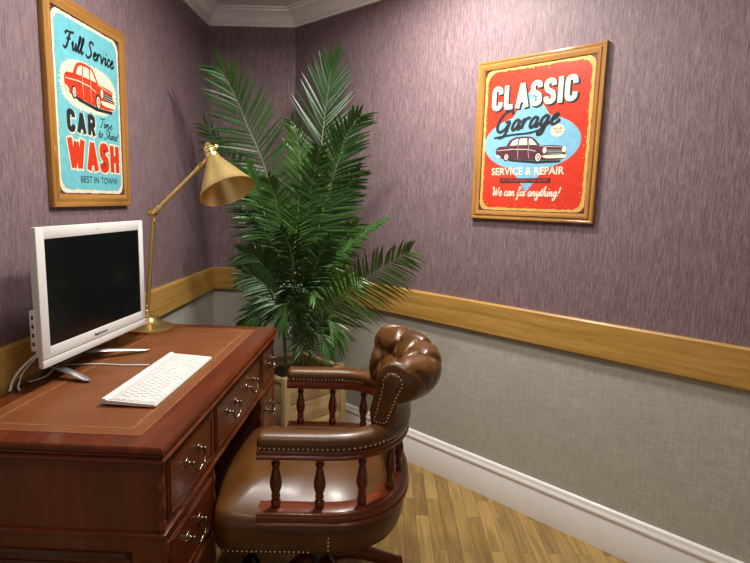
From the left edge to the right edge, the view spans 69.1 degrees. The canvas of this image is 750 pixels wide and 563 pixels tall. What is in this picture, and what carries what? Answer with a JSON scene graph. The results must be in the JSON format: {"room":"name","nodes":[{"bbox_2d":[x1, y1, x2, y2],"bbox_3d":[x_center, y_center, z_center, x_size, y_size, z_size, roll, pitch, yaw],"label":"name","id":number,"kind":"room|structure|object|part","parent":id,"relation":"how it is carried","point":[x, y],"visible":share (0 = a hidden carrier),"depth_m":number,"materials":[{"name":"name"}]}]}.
{"room":"home office","nodes":[
{"label":"home office","id":0,"kind":"room"},
{"bbox_2d":[0,0,212,346],"bbox_3d":[-1.096,-0.052,1.041,0.100,2.385,4.629,2,8,1],"label":"wall","id":1,"kind":"structure","parent":0,"point":[165,40],"depth_m":2.32,"materials":[{"name":"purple fabric"}]},
{"bbox_2d":[37,0,130,207],"bbox_3d":[-1.004,-0.603,1.930,0.018,0.669,0.522,2,8,1],"label":"framed poster","id":2,"kind":"object","parent":1,"relation":"attached to","point":[83,69],"visible":1,"depth_m":1.88,"materials":[{"name":"paper"}]},
{"bbox_2d":[0,267,214,395],"bbox_3d":[-1.046,0.315,1.095,0.020,0.137,4.629,2,8,1],"label":"trim","id":3,"kind":"structure","parent":1,"relation":"attached to","point":[164,299],"depth_m":2.48,"materials":[{"name":"brown wood"}]},
{"bbox_2d":[183,0,219,25],"bbox_3d":[-0.965,-1.186,0.870,0.098,0.085,4.629,2,8,1],"label":"trim","id":4,"kind":"structure","parent":1,"relation":"attached to","point":[205,9],"depth_m":2.99,"materials":[{"name":"paint"}]},
{"bbox_2d":[209,26,295,355],"bbox_3d":[-0.743,-0.389,3.375,0.508,2.385,0.100,2,8,1],"label":"wall","id":5,"kind":"structure","parent":0,"point":[270,52],"depth_m":3.22,"materials":[{"name":"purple fabric"}]},
{"bbox_2d":[210,5,294,27],"bbox_3d":[-0.713,-1.512,3.107,0.508,0.085,0.098,2,8,1],"label":"trim","id":6,"kind":"structure","parent":5,"relation":"attached to","point":[226,15],"depth_m":3.12,"materials":[{"name":"paint"}]},
{"bbox_2d":[214,267,291,289],"bbox_3d":[-0.754,-0.016,3.370,0.508,0.137,0.020,2,8,1],"label":"trim","id":7,"kind":"structure","parent":5,"relation":"attached to","point":[223,277],"depth_m":3.36,"materials":[{"name":"brown wood"}]},
{"bbox_2d":[216,0,300,5],"bbox_3d":[0.419,-1.225,0.835,2.864,0.080,4.629,2,8,1],"label":"ceiling","id":8,"kind":"structure","parent":0,"point":[221,2],"depth_m":3.00,"materials":[{"name":"paint"}]},
{"bbox_2d":[215,461,627,562],"bbox_3d":[0.351,1.212,1.198,2.864,0.080,4.629,2,8,1],"label":"floor","id":9,"kind":"structure","parent":0,"point":[441,520],"depth_m":2.20,"materials":[{"name":"brown wood"}]},
{"bbox_2d":[0,324,276,562],"bbox_3d":[-0.731,0.654,1.842,0.595,0.773,1.180,2,8,2],"label":"desk","id":10,"kind":"object","parent":9,"relation":"on","point":[83,479],"visible":0.76,"depth_m":1.31,"materials":[{"name":"brown wood"}]},
{"bbox_3d":[-0.772,0.810,1.285,0.416,0.388,0.007,2,8,2],"label":"panel moulding","id":11,"kind":"part","parent":10,"relation":"part of","materials":[{"name":"brown wood"}]},
{"bbox_2d":[8,220,148,391],"bbox_3d":[-0.881,0.043,1.752,0.165,0.455,0.600,3,9,10],"label":"desktop computer","id":12,"kind":"object","parent":10,"relation":"on","point":[87,280],"visible":1,"depth_m":1.68,"materials":[{"name":"white plastic"}]},
{"bbox_3d":[-0.939,0.134,1.524,0.019,0.115,0.052,2,8,5],"label":"port panel","id":13,"kind":"part","parent":12,"relation":"part of","materials":[{"name":"white plastic"}]},
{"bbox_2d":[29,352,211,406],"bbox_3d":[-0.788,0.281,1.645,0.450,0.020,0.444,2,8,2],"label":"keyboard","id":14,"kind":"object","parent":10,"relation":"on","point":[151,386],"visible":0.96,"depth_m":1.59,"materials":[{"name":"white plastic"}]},
{"bbox_3d":[-0.731,0.491,1.818,0.550,0.017,1.158,2,8,2],"label":"waist moulding","id":15,"kind":"part","parent":10,"relation":"part of","materials":[{"name":"red wood"}]},
{"bbox_3d":[-0.731,0.301,1.790,0.575,0.024,1.180,2,8,2],"label":"edge moulding","id":16,"kind":"part","parent":10,"relation":"part of","materials":[{"name":"red wood"}]},
{"bbox_3d":[-0.486,0.488,1.237,0.023,0.170,0.022,2,8,2],"label":"corner moulding","id":17,"kind":"part","parent":10,"relation":"part of","materials":[{"name":"brown wood"}]},
{"bbox_3d":[-0.491,0.819,1.289,0.021,0.463,0.020,2,8,2],"label":"corner moulding","id":18,"kind":"part","parent":10,"relation":"part of","materials":[{"name":"brown wood"}]},
{"bbox_3d":[-0.621,0.455,1.411,0.306,0.138,0.307,2,8,2],"label":"drawer","id":19,"kind":"part","parent":10,"relation":"part of","materials":[{"name":"brown wood"}]},
{"bbox_3d":[-0.626,0.651,1.435,0.306,0.147,0.305,2,8,2],"label":"drawer","id":20,"kind":"part","parent":10,"relation":"part of","materials":[{"name":"brown wood"}]},
{"bbox_2d":[128,142,254,333],"bbox_3d":[-0.750,-0.172,2.171,0.539,0.763,0.215,3,9,7],"label":"desk lamp","id":21,"kind":"object","parent":10,"relation":"on","point":[223,183],"visible":0.94,"depth_m":2.18,"materials":[{"name":"gold metal"}]},
{"bbox_3d":[-0.787,-0.369,2.176,0.209,0.209,0.023,1,8,-2],"label":"arm","id":22,"kind":"part","parent":21,"relation":"part of","materials":[{"name":"gold metal"}]},
{"bbox_3d":[-0.573,-0.394,2.117,0.199,0.209,0.211,2,8,1],"label":"lamp shade","id":23,"kind":"part","parent":21,"relation":"part of","materials":[{"name":"gold metal"}]},
{"bbox_3d":[-0.455,0.458,1.408,0.030,0.047,0.112,2,8,2],"label":"swan neck handle","id":24,"kind":"part","parent":10,"relation":"part of","materials":[{"name":"silver metal"}]},
{"bbox_3d":[-0.461,0.654,1.431,0.030,0.047,0.112,2,8,2],"label":"swan neck handle","id":25,"kind":"part","parent":10,"relation":"part of","materials":[{"name":"silver metal"}]},
{"bbox_3d":[-0.631,0.808,1.459,0.306,0.139,0.305,2,8,2],"label":"drawer","id":26,"kind":"part","parent":10,"relation":"part of","materials":[{"name":"brown wood"}]},
{"bbox_3d":[-0.470,0.405,1.796,0.020,0.174,1.144,2,8,2],"label":"frame","id":27,"kind":"part","parent":10,"relation":"part of","materials":[{"name":"brown wood"}]},
{"bbox_3d":[-0.480,0.771,1.614,0.021,0.463,0.020,2,8,2],"label":"corner moulding","id":28,"kind":"part","parent":10,"relation":"part of","materials":[{"name":"brown wood"}]},
{"bbox_3d":[-0.443,0.409,1.741,0.030,0.047,0.112,2,8,2],"label":"swan neck handle","id":29,"kind":"part","parent":10,"relation":"part of","materials":[{"name":"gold metal"}]},
{"bbox_3d":[-0.605,0.390,1.855,0.306,0.138,0.530,2,8,2],"label":"drawer","id":30,"kind":"part","parent":10,"relation":"part of","materials":[{"name":"brown wood"}]},
{"bbox_3d":[-0.435,0.376,1.964,0.030,0.047,0.112,2,8,2],"label":"swan neck handle","id":31,"kind":"part","parent":10,"relation":"part of","materials":[{"name":"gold metal"}]},
{"bbox_3d":[-0.460,0.687,2.186,0.021,0.463,0.020,2,8,2],"label":"corner moulding","id":32,"kind":"part","parent":10,"relation":"part of","materials":[{"name":"brown wood"}]},
{"bbox_3d":[-0.591,0.332,2.244,0.306,0.138,0.197,2,8,2],"label":"drawer","id":33,"kind":"part","parent":10,"relation":"part of","materials":[{"name":"brown wood"}]},
{"bbox_3d":[-0.597,0.527,2.277,0.306,0.147,0.195,2,8,2],"label":"drawer","id":34,"kind":"part","parent":10,"relation":"part of","materials":[{"name":"brown wood"}]},
{"bbox_3d":[-0.426,0.335,2.240,0.030,0.047,0.112,2,8,2],"label":"swan neck handle","id":35,"kind":"part","parent":10,"relation":"part of","materials":[{"name":"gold metal"}]},
{"bbox_3d":[-0.431,0.530,2.273,0.030,0.047,0.112,2,8,2],"label":"swan neck handle","id":36,"kind":"part","parent":10,"relation":"part of","materials":[{"name":"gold metal"}]},
{"bbox_3d":[-0.452,0.655,2.402,0.021,0.463,0.020,2,8,2],"label":"corner moulding","id":37,"kind":"part","parent":10,"relation":"part of","materials":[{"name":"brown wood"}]},
{"bbox_2d":[273,349,345,426],"bbox_3d":[-0.424,0.657,2.808,0.385,0.500,0.385,10,12,43],"label":"wooden planter","id":38,"kind":"object","parent":9,"relation":"on","point":[316,400],"visible":0.25,"depth_m":2.67,"materials":[{"name":"brown wood"}]},
{"bbox_3d":[-0.545,0.656,2.681,0.317,0.443,0.026,10,12,43],"label":"panel","id":39,"kind":"part","parent":38,"relation":"part of","materials":[{"name":"brown wood"}]},
{"bbox_3d":[-0.549,0.619,2.926,0.026,0.443,0.317,10,12,43],"label":"panel","id":40,"kind":"part","parent":38,"relation":"part of","materials":[{"name":"brown wood"}]},
{"bbox_3d":[-0.420,0.694,2.564,0.035,0.500,0.035,10,12,43],"label":"corner post","id":41,"kind":"part","parent":38,"relation":"part of","materials":[{"name":"beige wood"}]},
{"bbox_2d":[193,39,425,376],"bbox_3d":[-0.360,-0.330,2.565,1.173,1.687,0.690,2,8,1],"label":"potted palm","id":42,"kind":"object","parent":38,"relation":"on","point":[283,295],"visible":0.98,"depth_m":2.58,"materials":[{"name":"green plant"}]},
{"bbox_3d":[-0.297,0.662,2.686,0.026,0.443,0.317,10,12,43],"label":"panel","id":43,"kind":"part","parent":38,"relation":"part of","materials":[{"name":"brown wood"}]},
{"bbox_3d":[-0.301,0.626,2.931,0.317,0.443,0.026,10,12,43],"label":"panel","id":44,"kind":"part","parent":38,"relation":"part of","materials":[{"name":"brown wood"}]},
{"bbox_3d":[-0.176,0.663,2.813,0.035,0.500,0.035,10,12,43],"label":"corner post","id":45,"kind":"part","parent":38,"relation":"part of","materials":[{"name":"beige wood"}]},
{"bbox_2d":[213,324,441,562],"bbox_3d":[-0.139,0.619,1.789,0.678,0.891,0.638,1,8,-1],"label":"chair","id":46,"kind":"object","parent":9,"relation":"on","point":[330,491],"visible":1,"depth_m":1.53,"materials":[{"name":"brown leather"}]},
{"bbox_3d":[-0.304,0.680,1.796,0.350,0.051,0.605,1,8,-1],"label":"nailhead trim","id":47,"kind":"part","parent":46,"relation":"part of","materials":[{"name":"metal"}]},
{"bbox_3d":[-0.292,0.950,1.725,0.210,0.107,0.215,1,8,-1],"label":"leg","id":48,"kind":"part","parent":46,"relation":"part of","materials":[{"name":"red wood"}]},
{"bbox_2d":[213,426,403,553],"bbox_3d":[-0.192,0.630,1.790,0.574,0.176,0.604,1,8,-1],"label":"seat cushion","id":49,"kind":"object","parent":46,"relation":"on","point":[360,518],"depth_m":1.53,"materials":[{"name":"brown leather"}]},
{"bbox_3d":[-0.111,0.959,1.701,0.056,0.107,0.259,-3,10,-30],"label":"leg","id":50,"kind":"part","parent":46,"relation":"part of","materials":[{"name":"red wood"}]},
{"bbox_3d":[-0.106,0.422,1.760,0.430,0.030,0.628,1,8,-1],"label":"rail","id":51,"kind":"part","parent":46,"relation":"part of","materials":[{"name":"brown leather"}]},
{"bbox_3d":[-0.108,0.605,1.787,0.435,0.046,0.638,1,8,-1],"label":"rail","id":52,"kind":"part","parent":46,"relation":"part of","materials":[{"name":"red wood"}]},
{"bbox_3d":[-0.033,0.937,1.863,0.259,0.107,0.056,0,9,-10],"label":"leg","id":53,"kind":"part","parent":46,"relation":"part of","materials":[{"name":"red wood"}]},
{"bbox_3d":[0.037,0.326,1.513,0.085,0.154,0.019,5,9,22],"label":"roll panel","id":54,"kind":"part","parent":46,"relation":"part of","materials":[{"name":"brown leather"}]},
{"bbox_3d":[0.096,0.284,1.742,0.225,0.202,0.518,1,8,-1],"label":"backrest","id":55,"kind":"part","parent":46,"relation":"part of","materials":[{"name":"brown leather"}]},
{"bbox_2d":[294,0,749,562],"bbox_3d":[0.699,-0.182,2.255,3.216,2.385,0.101,10,12,43],"label":"wall","id":56,"kind":"structure","parent":0,"point":[666,249],"depth_m":2.08,"materials":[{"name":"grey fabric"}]},
{"bbox_2d":[286,0,381,27],"bbox_3d":[0.662,-1.311,2.014,3.216,0.085,0.098,10,12,43],"label":"trim","id":57,"kind":"structure","parent":56,"relation":"attached to","point":[303,12],"depth_m":2.95,"materials":[{"name":"paint"}]},
{"bbox_2d":[294,271,749,390],"bbox_3d":[0.647,0.188,2.266,3.216,0.137,0.024,10,12,43],"label":"trim","id":58,"kind":"structure","parent":56,"relation":"attached to","point":[724,364],"depth_m":2.09,"materials":[{"name":"brown wood"}]},
{"bbox_2d":[471,40,609,223],"bbox_3d":[0.632,-0.573,2.187,0.546,0.656,0.019,10,12,43],"label":"framed poster","id":59,"kind":"object","parent":56,"relation":"attached to","point":[538,129],"visible":1,"depth_m":2.16,"materials":[{"name":"paper"}]},
{"bbox_2d":[345,403,743,562],"bbox_3d":[0.627,0.917,2.375,3.216,0.171,0.024,10,12,43],"label":"baseboard","id":60,"kind":"structure","parent":56,"relation":"attached to","point":[629,539],"depth_m":2.25,"materials":[{"name":"white paint"}]}
]}

